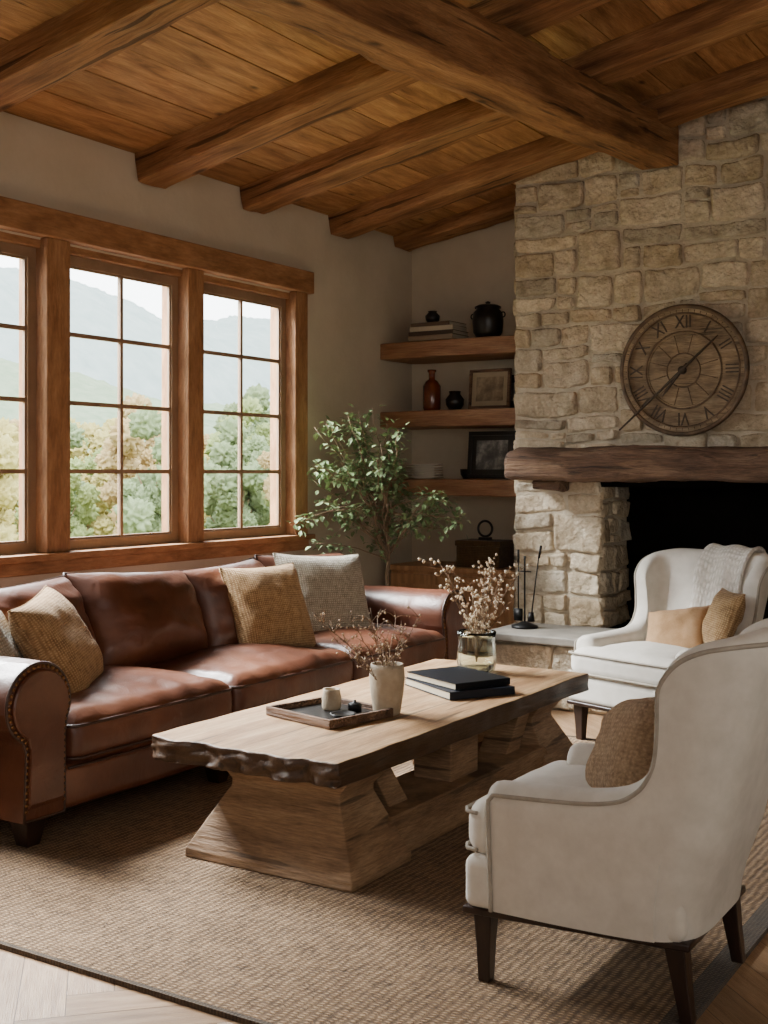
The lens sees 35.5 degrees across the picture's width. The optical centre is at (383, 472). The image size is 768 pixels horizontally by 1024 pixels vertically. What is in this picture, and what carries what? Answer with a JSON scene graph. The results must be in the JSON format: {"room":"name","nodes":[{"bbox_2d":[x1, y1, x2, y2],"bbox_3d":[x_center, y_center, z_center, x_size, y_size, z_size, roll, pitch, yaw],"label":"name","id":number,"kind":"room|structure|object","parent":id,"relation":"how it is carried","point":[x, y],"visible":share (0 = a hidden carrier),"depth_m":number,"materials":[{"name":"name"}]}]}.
{"room":"living room","nodes":[
{"label":"living room","id":0,"kind":"room"},
{"bbox_2d":[0,112,411,587],"bbox_3d":[-2.504,-0.169,5.108,0.160,3.242,10.410,0,0,32],"label":"wall","id":1,"kind":"structure","parent":0,"point":[361,300],"depth_m":8.18,"materials":[{"name":"paint"}]},
{"bbox_2d":[0,241,35,554],"bbox_3d":[-2.039,-0.372,5.790,0.035,1.561,0.896,0,0,32],"label":"window","id":2,"kind":"structure","parent":1,"relation":"in","point":[27,544],"depth_m":6.12,"materials":[{"name":"brown wood"}]},
{"bbox_2d":[19,237,69,552],"bbox_3d":[-1.766,-0.398,6.245,0.214,1.615,0.160,0,0,32],"label":"trim","id":3,"kind":"structure","parent":1,"relation":"attached to","point":[53,255],"depth_m":6.17,"materials":[{"name":"brown wood"}]},
{"bbox_2d":[70,255,177,549],"bbox_3d":[-1.472,-0.372,6.698,0.035,1.561,0.916,0,0,32],"label":"window","id":4,"kind":"structure","parent":1,"relation":"in","point":[76,263],"depth_m":6.76,"materials":[{"name":"brown wood"}]},
{"bbox_2d":[0,231,288,298],"bbox_3d":[-1.785,-1.180,6.263,0.163,0.050,4.110,0,0,32],"label":"trim","id":5,"kind":"structure","parent":1,"relation":"attached to","point":[4,237],"depth_m":6.77,"materials":[{"name":"brown wood"}]},
{"bbox_2d":[0,196,313,293],"bbox_3d":[-1.712,-1.278,6.152,0.075,0.145,4.580,0,0,32],"label":"trim","id":6,"kind":"structure","parent":1,"relation":"attached to","point":[18,216],"depth_m":6.69,"materials":[{"name":"brown wood"}]},
{"bbox_2d":[0,534,314,577],"bbox_3d":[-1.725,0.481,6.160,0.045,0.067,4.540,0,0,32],"label":"trim","id":7,"kind":"structure","parent":1,"relation":"attached to","point":[35,568],"depth_m":6.72,"materials":[{"name":"brown wood"}]},
{"bbox_2d":[162,268,203,542],"bbox_3d":[-1.199,-0.398,7.152,0.214,1.615,0.140,0,0,32],"label":"trim","id":8,"kind":"structure","parent":1,"relation":"attached to","point":[191,283],"depth_m":7.08,"materials":[{"name":"brown wood"}]},
{"bbox_2d":[204,283,285,539],"bbox_3d":[-0.910,-0.372,7.597,0.035,1.561,0.916,0,0,32],"label":"window","id":9,"kind":"structure","parent":1,"relation":"in","point":[241,296],"depth_m":7.70,"materials":[{"name":"brown wood"}]},
{"bbox_2d":[270,291,307,534],"bbox_3d":[-0.637,-0.398,8.051,0.214,1.615,0.140,0,0,32],"label":"trim","id":10,"kind":"structure","parent":1,"relation":"attached to","point":[297,303],"depth_m":7.98,"materials":[{"name":"brown wood"}]},
{"bbox_2d":[0,0,767,235],"bbox_3d":[0.455,-2.476,3.288,7.287,1.462,10.460,0,0,32],"label":"ceiling","id":11,"kind":"structure","parent":0,"point":[222,57],"depth_m":6.15,"materials":[{"name":"brown wood"}]},
{"bbox_2d":[0,0,221,111],"bbox_3d":[0.756,-2.360,3.899,6.679,1.426,0.252,0,0,32],"label":"ceiling beam","id":12,"kind":"structure","parent":11,"relation":"attached to","point":[89,33],"depth_m":5.12,"materials":[{"name":"brown wood"}]},
{"bbox_2d":[134,0,611,188],"bbox_3d":[1.484,-2.351,5.063,6.684,1.449,0.244,0,0,32],"label":"ceiling beam","id":13,"kind":"structure","parent":11,"relation":"attached to","point":[356,81],"depth_m":6.19,"materials":[{"name":"brown wood"}]},
{"bbox_2d":[393,194,515,251],"bbox_3d":[0.619,-1.902,8.851,1.209,0.404,0.234,0,0,31],"label":"ceiling beam","id":14,"kind":"structure","parent":11,"relation":"attached to","point":[501,210],"depth_m":8.80,"materials":[{"name":"brown wood"}]},
{"bbox_2d":[240,0,767,213],"bbox_3d":[1.974,-2.368,5.849,6.676,1.441,0.250,0,0,32],"label":"ceiling beam","id":15,"kind":"structure","parent":11,"relation":"attached to","point":[709,23],"depth_m":6.71,"materials":[{"name":"brown wood"}]},
{"bbox_2d":[222,0,678,169],"bbox_3d":[0.109,-1.815,4.914,0.267,0.711,6.068,0,0,32],"label":"beam","id":16,"kind":"structure","parent":15,"relation":"attached to","point":[449,45],"depth_m":5.31,"materials":[{"name":"brown wood"}]},
{"bbox_2d":[328,56,767,238],"bbox_3d":[2.489,-2.373,6.674,6.677,1.436,0.247,0,0,32],"label":"ceiling beam","id":17,"kind":"structure","parent":11,"relation":"attached to","point":[748,82],"depth_m":7.61,"materials":[{"name":"brown wood"}]},
{"bbox_2d":[0,709,767,1023],"bbox_3d":[0.374,1.550,3.250,7.010,0.200,10.752,0,0,32],"label":"floor","id":18,"kind":"structure","parent":0,"point":[32,991],"depth_m":3.30,"materials":[{"name":"brown wood"}]},
{"bbox_2d":[285,404,470,585],"bbox_3d":[-0.038,0.495,8.047,1.217,1.909,0.716,0,0,-2],"label":"potted tree","id":19,"kind":"object","parent":18,"relation":"on","point":[378,508],"visible":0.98,"depth_m":7.96,"materials":[{"name":"green plant"}]},
{"bbox_2d":[0,735,767,1023],"bbox_3d":[0.141,1.442,4.971,3.070,0.015,3.620,0,0,32],"label":"area rug","id":20,"kind":"object","parent":18,"relation":"on","point":[110,892],"visible":0.45,"depth_m":3.69,"materials":[{"name":"carpet"}]},
{"bbox_2d":[0,552,467,847],"bbox_3d":[-0.873,0.956,6.241,1.106,0.959,3.624,0,0,32],"label":"sofa","id":21,"kind":"object","parent":20,"relation":"on","point":[173,656],"visible":0.67,"depth_m":5.57,"materials":[{"name":"leather"}]},
{"bbox_2d":[0,610,23,657],"bbox_3d":[-1.644,0.750,5.013,0.302,0.414,0.466,0,0,-8],"label":"throw pillow","id":22,"kind":"object","parent":21,"relation":"on","point":[8,647],"visible":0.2,"depth_m":4.94,"materials":[{"name":"beige fabric"}]},
{"bbox_2d":[0,577,96,642],"bbox_3d":[-1.619,0.759,5.387,0.425,0.540,0.800,-24,-9,25],"label":"cushion","id":23,"kind":"object","parent":21,"relation":"on","point":[78,591],"depth_m":5.52,"materials":[{"name":"leather"}]},
{"bbox_2d":[8,585,103,692],"bbox_3d":[-1.412,0.750,5.197,0.330,0.488,0.532,0,0,-1],"label":"throw pillow","id":24,"kind":"object","parent":21,"relation":"on","point":[47,627],"visible":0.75,"depth_m":5.04,"materials":[{"name":"beige fabric"}]},
{"bbox_2d":[65,571,207,666],"bbox_3d":[-1.227,0.749,6.014,0.436,0.540,0.780,-29,-19,32],"label":"cushion","id":25,"kind":"object","parent":21,"relation":"on","point":[137,619],"depth_m":5.83,"materials":[{"name":"leather"}]},
{"bbox_2d":[66,665,231,763],"bbox_3d":[-1.295,1.047,5.318,0.844,0.313,1.001,0,0,32],"label":"seat cushion","id":26,"kind":"object","parent":21,"relation":"on","point":[113,720],"depth_m":5.06,"materials":[{"name":"leather"}]},
{"bbox_2d":[182,559,264,645],"bbox_3d":[-0.844,0.761,6.635,0.432,0.540,0.760,-25,-9,26],"label":"cushion","id":27,"kind":"object","parent":21,"relation":"on","point":[213,600],"depth_m":6.32,"materials":[{"name":"leather"}]},
{"bbox_2d":[148,643,352,712],"bbox_3d":[-0.762,1.046,6.172,0.842,0.315,1.001,0,0,32],"label":"seat cushion","id":28,"kind":"object","parent":21,"relation":"on","point":[257,675],"depth_m":5.91,"materials":[{"name":"leather"}]},
{"bbox_2d":[219,563,315,646],"bbox_3d":[-0.622,0.740,6.497,0.314,0.474,0.528,0,0,43],"label":"throw pillow","id":29,"kind":"object","parent":21,"relation":"on","point":[268,605],"visible":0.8,"depth_m":6.39,"materials":[{"name":"beige fabric"}]},
{"bbox_2d":[257,553,342,566],"bbox_3d":[-0.442,0.749,7.269,0.434,0.540,0.800,-24,-16,34],"label":"cushion","id":30,"kind":"object","parent":21,"relation":"on","point":[267,560],"depth_m":7.01,"materials":[{"name":"fabric"}]},
{"bbox_2d":[273,553,371,631],"bbox_3d":[-0.345,0.760,7.056,0.630,0.592,0.317,0,0,-34],"label":"throw pillow","id":31,"kind":"object","parent":21,"relation":"on","point":[333,586],"visible":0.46,"depth_m":6.99,"materials":[{"name":"beige fabric"}]},
{"bbox_2d":[314,623,445,680],"bbox_3d":[-0.228,1.044,7.025,0.843,0.318,1.001,0,0,32],"label":"seat cushion","id":32,"kind":"object","parent":21,"relation":"on","point":[426,641],"depth_m":6.85,"materials":[{"name":"leather"}]},
{"bbox_2d":[151,659,588,892],"bbox_3d":[0.060,1.209,5.202,0.882,0.451,2.237,0,0,32],"label":"coffee table","id":33,"kind":"object","parent":20,"relation":"on","point":[306,803],"visible":0.79,"depth_m":4.48,"materials":[{"name":"brown wood"}]},
{"bbox_2d":[266,697,392,728],"bbox_3d":[-0.221,0.965,4.855,0.344,0.035,0.390,0,0,-44],"label":"serving tray","id":34,"kind":"object","parent":33,"relation":"on","point":[308,711],"visible":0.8,"depth_m":4.80,"materials":[{"name":"brown wood"}]},
{"bbox_2d":[322,687,340,710],"bbox_3d":[-0.215,0.927,4.921,0.080,0.085,0.080,0,0,32],"label":"ceramic cup","id":35,"kind":"object","parent":34,"relation":"on","point":[331,697],"visible":1,"depth_m":4.89,"materials":[{"name":"beige ceramic"}]},
{"bbox_2d":[330,710,355,717],"bbox_3d":[-0.163,0.961,4.759,0.104,0.018,0.104,0,0,32],"label":"dish","id":36,"kind":"object","parent":34,"relation":"on","point":[341,713],"visible":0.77,"depth_m":4.77,"materials":[{"name":"black ceramic"}]},
{"bbox_2d":[348,700,361,711],"bbox_3d":[-0.119,0.946,4.886,0.056,0.047,0.056,0,0,32],"label":"tin","id":37,"kind":"object","parent":34,"relation":"on","point":[354,706],"visible":0.94,"depth_m":4.87,"materials":[{"name":"black metal"}]},
{"bbox_2d":[369,661,404,715],"bbox_3d":[0.012,0.880,4.898,0.146,0.205,0.146,0,0,32],"label":"vase","id":38,"kind":"object","parent":33,"relation":"on","point":[387,691],"visible":0.77,"depth_m":4.84,"materials":[{"name":"beige ceramic"}]},
{"bbox_2d":[311,606,420,679],"bbox_3d":[-0.053,0.733,4.930,0.471,0.400,0.426,0,0,-27],"label":"dried branches","id":39,"kind":"object","parent":38,"relation":"in","point":[354,648],"visible":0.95,"depth_m":4.85,"materials":[{"name":"brown plant"}]},
{"bbox_2d":[405,677,514,699],"bbox_3d":[0.339,0.965,5.448,0.330,0.035,0.430,0,0,-26],"label":"book","id":40,"kind":"object","parent":33,"relation":"on","point":[500,690],"visible":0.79,"depth_m":5.28,"materials":[{"name":"grey paper"}]},
{"bbox_2d":[407,666,509,690],"bbox_3d":[0.336,0.931,5.462,0.300,0.030,0.390,0,0,-32],"label":"book","id":41,"kind":"object","parent":40,"relation":"on","point":[455,678],"visible":1,"depth_m":5.38,"materials":[{"name":"black paper"}]},
{"bbox_2d":[456,629,495,672],"bbox_3d":[0.457,0.882,5.940,0.198,0.200,0.198,0,0,32],"label":"glass vase","id":42,"kind":"object","parent":33,"relation":"on","point":[476,651],"visible":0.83,"depth_m":5.86,"materials":[{"name":"clear glass"}]},
{"bbox_2d":[418,553,528,634],"bbox_3d":[0.458,0.671,5.953,0.462,0.543,0.504,0,0,32],"label":"dried flowers","id":43,"kind":"object","parent":42,"relation":"in","point":[480,620],"visible":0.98,"depth_m":5.92,"materials":[{"name":"beige plant"}]},
{"bbox_2d":[463,618,767,1023],"bbox_3d":[0.748,0.917,3.436,0.870,1.035,0.705,0,0,32],"label":"wingback chair","id":44,"kind":"object","parent":20,"relation":"on","point":[659,859],"visible":0.96,"depth_m":3.13,"materials":[{"name":"fabric"}]},
{"bbox_2d":[469,760,591,853],"bbox_3d":[0.635,1.004,3.506,0.590,0.242,0.643,0,0,32],"label":"seat cushion","id":45,"kind":"object","parent":44,"relation":"on","point":[522,819],"depth_m":3.28,"materials":[{"name":"fabric"}]},
{"bbox_2d":[585,697,654,787],"bbox_3d":[0.734,0.810,3.420,0.327,0.379,0.338,0,0,-36],"label":"throw pillow","id":46,"kind":"object","parent":44,"relation":"on","point":[621,754],"visible":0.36,"depth_m":3.33,"materials":[{"name":"brown fabric"}]},
{"bbox_2d":[567,548,767,739],"bbox_3d":[1.566,0.933,6.451,0.896,1.004,0.846,0,0,-38],"label":"wingback chair","id":47,"kind":"object","parent":20,"relation":"on","point":[621,665],"visible":0.55,"depth_m":6.38,"materials":[{"name":"fabric"}]},
{"bbox_2d":[571,641,688,689],"bbox_3d":[1.458,1.017,6.367,0.608,0.234,0.772,0,0,-38],"label":"seat cushion","id":48,"kind":"object","parent":47,"relation":"on","point":[610,665],"depth_m":6.23,"materials":[{"name":"fabric"}]},
{"bbox_2d":[646,605,709,647],"bbox_3d":[1.565,0.865,6.425,0.390,0.314,0.264,0,0,31],"label":"throw pillow","id":49,"kind":"object","parent":47,"relation":"on","point":[677,627],"visible":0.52,"depth_m":6.39,"materials":[{"name":"beige fabric"}]},
{"bbox_2d":[702,588,745,642],"bbox_3d":[1.759,0.775,6.259,0.184,0.323,0.347,0,0,-3],"label":"throw pillow","id":50,"kind":"object","parent":47,"relation":"on","point":[725,613],"visible":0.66,"depth_m":6.14,"materials":[{"name":"beige fabric"}]},
{"bbox_2d":[689,543,765,607],"bbox_3d":[1.873,0.619,6.577,0.319,0.451,0.334,0,0,-38],"label":"throw blanket","id":51,"kind":"object","parent":47,"relation":"on","point":[718,566],"visible":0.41,"depth_m":6.55,"materials":[{"name":"fabric"}]},
{"bbox_2d":[390,560,515,628],"bbox_3d":[0.610,1.060,8.712,1.080,0.780,0.557,0,0,32],"label":"base cabinet","id":52,"kind":"object","parent":18,"relation":"on","point":[414,574],"visible":0.2,"depth_m":8.46,"materials":[{"name":"brown wood"}]},
{"bbox_2d":[455,539,514,568],"bbox_3d":[0.722,0.573,8.558,0.356,0.190,0.256,0,0,32],"label":"storage box","id":53,"kind":"object","parent":52,"relation":"on","point":[468,553],"visible":0.9,"depth_m":8.46,"materials":[{"name":"brown wood"}]},
{"bbox_2d":[477,520,492,539],"bbox_3d":[0.722,0.405,8.558,0.128,0.144,0.060,0,0,32],"label":"ring sculpture","id":54,"kind":"object","parent":53,"relation":"on","point":[484,537],"visible":1,"depth_m":8.54,"materials":[{"name":"black metal"}]},
{"bbox_2d":[491,95,767,714],"bbox_3d":[2.245,-0.578,7.272,3.217,4.056,1.301,0,0,32],"label":"fireplace","id":55,"kind":"object","parent":18,"relation":"on","point":[604,243],"visible":0.64,"depth_m":7.69,"materials":[{"name":"stone"}]},
{"bbox_2d":[511,545,541,628],"bbox_3d":[0.905,0.727,7.709,0.170,0.531,0.177,0,0,-15],"label":"fireplace tool set","id":56,"kind":"object","parent":55,"relation":"on","point":[518,612],"visible":0.98,"depth_m":7.71,"materials":[{"name":"black metal"}]},
{"bbox_2d":[619,304,749,435],"bbox_3d":[1.831,-0.630,7.356,0.812,0.812,0.057,0,0,32],"label":"wall clock","id":57,"kind":"object","parent":55,"relation":"attached to","point":[685,368],"visible":1,"depth_m":7.36,"materials":[{"name":"brown wood"}]},
{"bbox_2d":[412,219,515,562],"bbox_3d":[3.089,-0.785,7.633,6.650,4.470,0.200,0,0,32],"label":"wall","id":58,"kind":"structure","parent":0,"point":[451,277],"depth_m":9.10,"materials":[{"name":"paint"}]},
{"bbox_2d":[380,335,515,363],"bbox_3d":[0.597,-0.900,8.797,1.191,0.127,0.477,0,0,32],"label":"wall shelf","id":59,"kind":"object","parent":58,"relation":"attached to","point":[488,348],"visible":0.66,"depth_m":8.66,"materials":[{"name":"brown wood"}]},
{"bbox_2d":[408,333,468,341],"bbox_3d":[0.399,-0.982,8.783,0.380,0.035,0.240,0,0,34],"label":"book","id":60,"kind":"object","parent":59,"relation":"on","point":[450,335],"visible":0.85,"depth_m":8.68,"materials":[{"name":"brown paper"}]},
{"bbox_2d":[408,329,468,336],"bbox_3d":[0.399,-1.014,8.783,0.370,0.030,0.240,0,0,32],"label":"book","id":61,"kind":"object","parent":60,"relation":"on","point":[421,333],"visible":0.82,"depth_m":8.68,"materials":[{"name":"brown paper"}]},
{"bbox_2d":[410,324,466,331],"bbox_3d":[0.399,-1.046,8.783,0.350,0.035,0.240,0,0,30],"label":"book","id":62,"kind":"object","parent":61,"relation":"on","point":[438,327],"visible":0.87,"depth_m":8.68,"materials":[{"name":"beige paper"}]},
{"bbox_2d":[411,321,465,327],"bbox_3d":[0.399,-1.078,8.783,0.330,0.028,0.240,0,0,34],"label":"book","id":63,"kind":"object","parent":62,"relation":"on","point":[437,322],"visible":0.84,"depth_m":8.69,"materials":[{"name":"brown paper"}]},
{"bbox_2d":[425,311,439,321],"bbox_3d":[0.356,-1.139,8.810,0.110,0.095,0.110,0,0,32],"label":"vase","id":64,"kind":"object","parent":63,"relation":"on","point":[432,316],"visible":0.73,"depth_m":8.77,"materials":[{"name":"black ceramic"}]},
{"bbox_2d":[470,301,505,336],"bbox_3d":[0.742,-1.096,8.569,0.223,0.264,0.223,0,0,-17],"label":"lidded jar","id":65,"kind":"object","parent":59,"relation":"on","point":[487,320],"visible":0.93,"depth_m":8.48,"materials":[{"name":"black ceramic"}]},
{"bbox_2d":[380,408,515,429],"bbox_3d":[0.597,-0.394,8.796,1.192,0.127,0.480,0,0,32],"label":"wall shelf","id":66,"kind":"object","parent":58,"relation":"attached to","point":[485,417],"visible":0.7,"depth_m":8.63,"materials":[{"name":"brown wood"}]},
{"bbox_2d":[423,370,440,409],"bbox_3d":[0.353,-0.609,8.836,0.132,0.300,0.132,0,0,32],"label":"glass bottle","id":67,"kind":"object","parent":66,"relation":"on","point":[431,388],"visible":0.88,"depth_m":8.79,"materials":[{"name":"brown glass"}]},
{"bbox_2d":[445,391,463,409],"bbox_3d":[0.520,-0.529,8.802,0.140,0.140,0.140,0,0,32],"label":"vase","id":68,"kind":"object","parent":66,"relation":"on","point":[454,400],"visible":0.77,"depth_m":8.76,"materials":[{"name":"black ceramic"}]},
{"bbox_2d":[468,368,511,408],"bbox_3d":[0.762,-0.605,8.644,0.330,0.290,0.052,0,0,32],"label":"picture frame","id":69,"kind":"object","parent":66,"relation":"on","point":[488,388],"visible":0.91,"depth_m":8.64,"materials":[{"name":"brown wood"}]},
{"bbox_2d":[476,376,503,400],"bbox_3d":[0.761,-0.606,8.642,0.216,0.176,0.002,0,-6,32],"label":"print","id":70,"kind":"object","parent":69,"relation":"attached to","point":[488,388],"depth_m":8.64},
{"bbox_2d":[510,375,515,407],"bbox_3d":[0.917,-0.585,8.687,0.180,0.251,0.048,0,0,32],"label":"picture frame","id":71,"kind":"object","parent":66,"relation":"on","point":[512,405],"visible":0.02,"depth_m":8.67,"materials":[{"name":"black wood"}]},
{"bbox_2d":[511,383,514,400],"bbox_3d":[0.915,-0.586,8.684,0.066,0.136,0.002,0,-6,32],"label":"print","id":72,"kind":"object","parent":71,"relation":"attached to","point":[512,384],"depth_m":8.67},
{"bbox_2d":[383,479,515,496],"bbox_3d":[0.596,0.105,8.795,1.192,0.126,0.481,0,0,32],"label":"wall shelf","id":73,"kind":"object","parent":58,"relation":"attached to","point":[455,487],"visible":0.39,"depth_m":8.54,"materials":[{"name":"brown wood"}]},
{"bbox_2d":[410,476,442,478],"bbox_3d":[0.296,0.032,8.777,0.274,0.018,0.274,0,0,32],"label":"plate","id":74,"kind":"object","parent":73,"relation":"on","point":[415,477],"visible":0.98,"depth_m":8.69,"materials":[{"name":"white ceramic"}]},
{"bbox_2d":[408,474,440,475],"bbox_3d":[0.296,0.014,8.777,0.274,0.018,0.274,0,0,32],"label":"plate","id":75,"kind":"object","parent":74,"relation":"on","point":[408,474],"visible":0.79,"depth_m":8.70,"materials":[{"name":"white ceramic"}]},
{"bbox_2d":[406,471,442,473],"bbox_3d":[0.296,-0.004,8.777,0.274,0.018,0.274,0,0,32],"label":"plate","id":76,"kind":"object","parent":75,"relation":"on","point":[415,472],"visible":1,"depth_m":8.69,"materials":[{"name":"white ceramic"}]},
{"bbox_2d":[407,469,440,470],"bbox_3d":[0.296,-0.022,8.777,0.274,0.018,0.274,0,0,32],"label":"plate","id":77,"kind":"object","parent":76,"relation":"on","point":[407,469],"visible":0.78,"depth_m":8.70,"materials":[{"name":"white ceramic"}]},
{"bbox_2d":[406,466,442,468],"bbox_3d":[0.296,-0.040,8.777,0.274,0.018,0.274,0,0,32],"label":"plate","id":78,"kind":"object","parent":77,"relation":"on","point":[415,467],"visible":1,"depth_m":8.69,"materials":[{"name":"white ceramic"}]},
{"bbox_2d":[407,464,441,465],"bbox_3d":[0.296,-0.058,8.777,0.274,0.018,0.274,0,0,32],"label":"plate","id":79,"kind":"object","parent":78,"relation":"on","point":[407,464],"visible":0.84,"depth_m":8.70,"materials":[{"name":"white ceramic"}]},
{"bbox_2d":[460,469,467,478],"bbox_3d":[0.613,0.006,8.826,0.110,0.070,0.110,0,0,32],"label":"bowl","id":80,"kind":"object","parent":73,"relation":"on","point":[463,472],"visible":0.51,"depth_m":8.79,"materials":[{"name":"black ceramic"}]},
{"bbox_2d":[467,431,515,478],"bbox_3d":[0.775,-0.130,8.615,0.380,0.340,0.057,0,0,32],"label":"picture frame","id":81,"kind":"object","parent":73,"relation":"on","point":[487,450],"visible":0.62,"depth_m":8.62,"materials":[{"name":"black wood"}]},
{"bbox_2d":[476,440,507,468],"bbox_3d":[0.773,-0.131,8.613,0.250,0.210,0.002,0,-6,32],"label":"print","id":82,"kind":"object","parent":81,"relation":"attached to","point":[490,454],"depth_m":8.62},
{"label":"outside","id":83,"kind":"structure","parent":0,"visible":0},
{"bbox_3d":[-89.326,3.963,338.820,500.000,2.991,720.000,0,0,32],"label":"ground","id":84,"kind":"structure","parent":83,"visible":0},
{"bbox_2d":[0,417,18,541],"bbox_3d":[-10.162,1.076,28.573,3.224,4.838,3.670,0,0,-29],"label":"autumn tree","id":85,"kind":"object","parent":84,"relation":"on","point":[9,435],"visible":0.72,"depth_m":28.03,"materials":[{"name":"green plant"}]},
{"bbox_2d":[9,418,18,431],"bbox_3d":[-22.359,0.245,75.403,4.506,9.106,5.694,0,0,-15],"label":"autumn tree","id":86,"kind":"object","parent":84,"relation":"on","point":[14,420],"visible":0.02,"depth_m":73.75,"materials":[{"name":"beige plant"}]},
{"bbox_2d":[12,417,87,533],"bbox_3d":[-13.831,0.759,47.815,3.982,5.977,4.533,0,0,-29],"label":"autumn tree","id":87,"kind":"object","parent":84,"relation":"on","point":[79,453],"visible":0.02,"depth_m":46.90,"materials":[{"name":"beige plant"}]},
{"bbox_2d":[17,420,86,527],"bbox_3d":[-10.908,1.178,40.239,3.009,5.689,3.790,0,0,-14],"label":"autumn tree","id":88,"kind":"object","parent":84,"relation":"on","point":[76,438],"visible":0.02,"depth_m":39.97,"materials":[{"name":"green plant"}]},
{"bbox_2d":[14,456,100,540],"bbox_3d":[-9.703,1.532,35.888,2.568,4.120,2.025,0,0,7],"label":"autumn tree","id":89,"kind":"object","parent":84,"relation":"on","point":[83,506],"visible":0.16,"depth_m":35.66,"materials":[{"name":"green plant"}]},
{"bbox_2d":[84,434,93,533],"bbox_3d":[-13.852,1.115,52.416,2.831,5.759,3.590,0,0,18],"label":"autumn tree","id":90,"kind":"object","parent":84,"relation":"on","point":[85,439],"visible":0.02,"depth_m":51.82,"materials":[{"name":"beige plant"}]},
{"bbox_2d":[84,447,111,518],"bbox_3d":[-14.237,1.389,57.369,3.308,5.307,2.609,0,0,21],"label":"autumn tree","id":91,"kind":"object","parent":84,"relation":"on","point":[89,462],"visible":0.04,"depth_m":56.27,"materials":[{"name":"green plant"}]},
{"bbox_2d":[81,466,116,535],"bbox_3d":[-11.173,1.635,44.695,3.063,4.039,2.693,0,0,24],"label":"autumn tree","id":92,"kind":"object","parent":84,"relation":"on","point":[102,526],"visible":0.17,"depth_m":44.15,"materials":[{"name":"green plant"}]},
{"bbox_2d":[81,418,116,518],"bbox_3d":[-14.546,0.603,65.011,4.735,7.106,5.389,0,0,35],"label":"autumn tree","id":93,"kind":"object","parent":84,"relation":"on","point":[96,436],"visible":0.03,"depth_m":62.92,"materials":[{"name":"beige plant"}]},
{"bbox_2d":[93,417,160,534],"bbox_3d":[-6.929,0.961,34.418,3.255,5.206,2.576,0,0,-29],"label":"autumn tree","id":94,"kind":"object","parent":84,"relation":"on","point":[133,448],"visible":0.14,"depth_m":34.03,"materials":[{"name":"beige plant"}]},
{"bbox_2d":[0,358,269,451],"bbox_3d":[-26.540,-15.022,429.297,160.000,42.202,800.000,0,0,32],"label":"mountain","id":95,"kind":"structure","parent":84,"relation":"on","point":[84,388],"depth_m":319.51},
{"bbox_2d":[0,267,269,404],"bbox_3d":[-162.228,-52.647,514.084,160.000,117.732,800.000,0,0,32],"label":"mountain","id":96,"kind":"structure","parent":84,"relation":"on","point":[93,311],"depth_m":558.72},
{"bbox_2d":[112,403,217,533],"bbox_3d":[-5.761,0.979,30.627,2.813,5.319,3.543,0,0,-1],"label":"autumn tree","id":97,"kind":"object","parent":84,"relation":"on","point":[142,496],"visible":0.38,"depth_m":30.33,"materials":[{"name":"green plant"}]},
{"bbox_2d":[123,392,212,469],"bbox_3d":[-10.364,0.229,55.829,4.967,7.943,3.930,0,0,8],"label":"autumn tree","id":98,"kind":"object","parent":84,"relation":"on","point":[136,399],"visible":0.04,"depth_m":55.24,"materials":[{"name":"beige plant"}]},
{"bbox_2d":[204,513,210,528],"bbox_3d":[-7.325,1.938,50.015,2.962,3.905,2.602,0,0,43],"label":"autumn tree","id":99,"kind":"object","parent":84,"relation":"on","point":[205,515],"visible":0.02,"depth_m":49.07,"materials":[{"name":"green plant"}]},
{"bbox_2d":[204,440,250,528],"bbox_3d":[-5.194,1.377,41.969,2.637,4.987,3.322,0,0,5],"label":"autumn tree","id":100,"kind":"object","parent":84,"relation":"on","point":[211,523],"visible":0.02,"depth_m":41.46,"materials":[{"name":"green plant"}]},
{"bbox_2d":[204,416,269,527],"bbox_3d":[-4.918,1.024,37.852,3.650,5.480,2.898,0,0,-3],"label":"autumn tree","id":101,"kind":"object","parent":84,"relation":"on","point":[224,497],"visible":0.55,"depth_m":37.30,"materials":[{"name":"green plant"}]},
{"bbox_2d":[204,395,269,525],"bbox_3d":[-4.881,0.373,45.840,3.927,6.619,3.442,0,0,-2],"label":"autumn tree","id":102,"kind":"object","parent":84,"relation":"on","point":[250,405],"visible":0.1,"depth_m":45.26,"materials":[{"name":"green plant"}]},
{"bbox_2d":[207,383,269,462],"bbox_3d":[-7.510,-0.194,73.176,6.759,10.148,5.366,0,0,-6],"label":"autumn tree","id":103,"kind":"object","parent":84,"relation":"on","point":[261,393],"visible":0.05,"depth_m":72.73,"materials":[{"name":"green plant"}]},
{"bbox_2d":[257,451,269,525],"bbox_3d":[-1.863,0.721,30.943,3.083,4.930,2.439,0,0,42],"label":"autumn tree","id":104,"kind":"object","parent":84,"relation":"on","point":[263,460],"visible":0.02,"depth_m":31.32,"materials":[{"name":"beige plant"}]},
{"bbox_2d":[261,475,269,506],"bbox_3d":[-2.203,1.005,34.130,2.658,4.265,2.096,0,0,34],"label":"autumn tree","id":105,"kind":"object","parent":84,"relation":"on","point":[267,503],"visible":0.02,"depth_m":33.83,"materials":[{"name":"green plant"}]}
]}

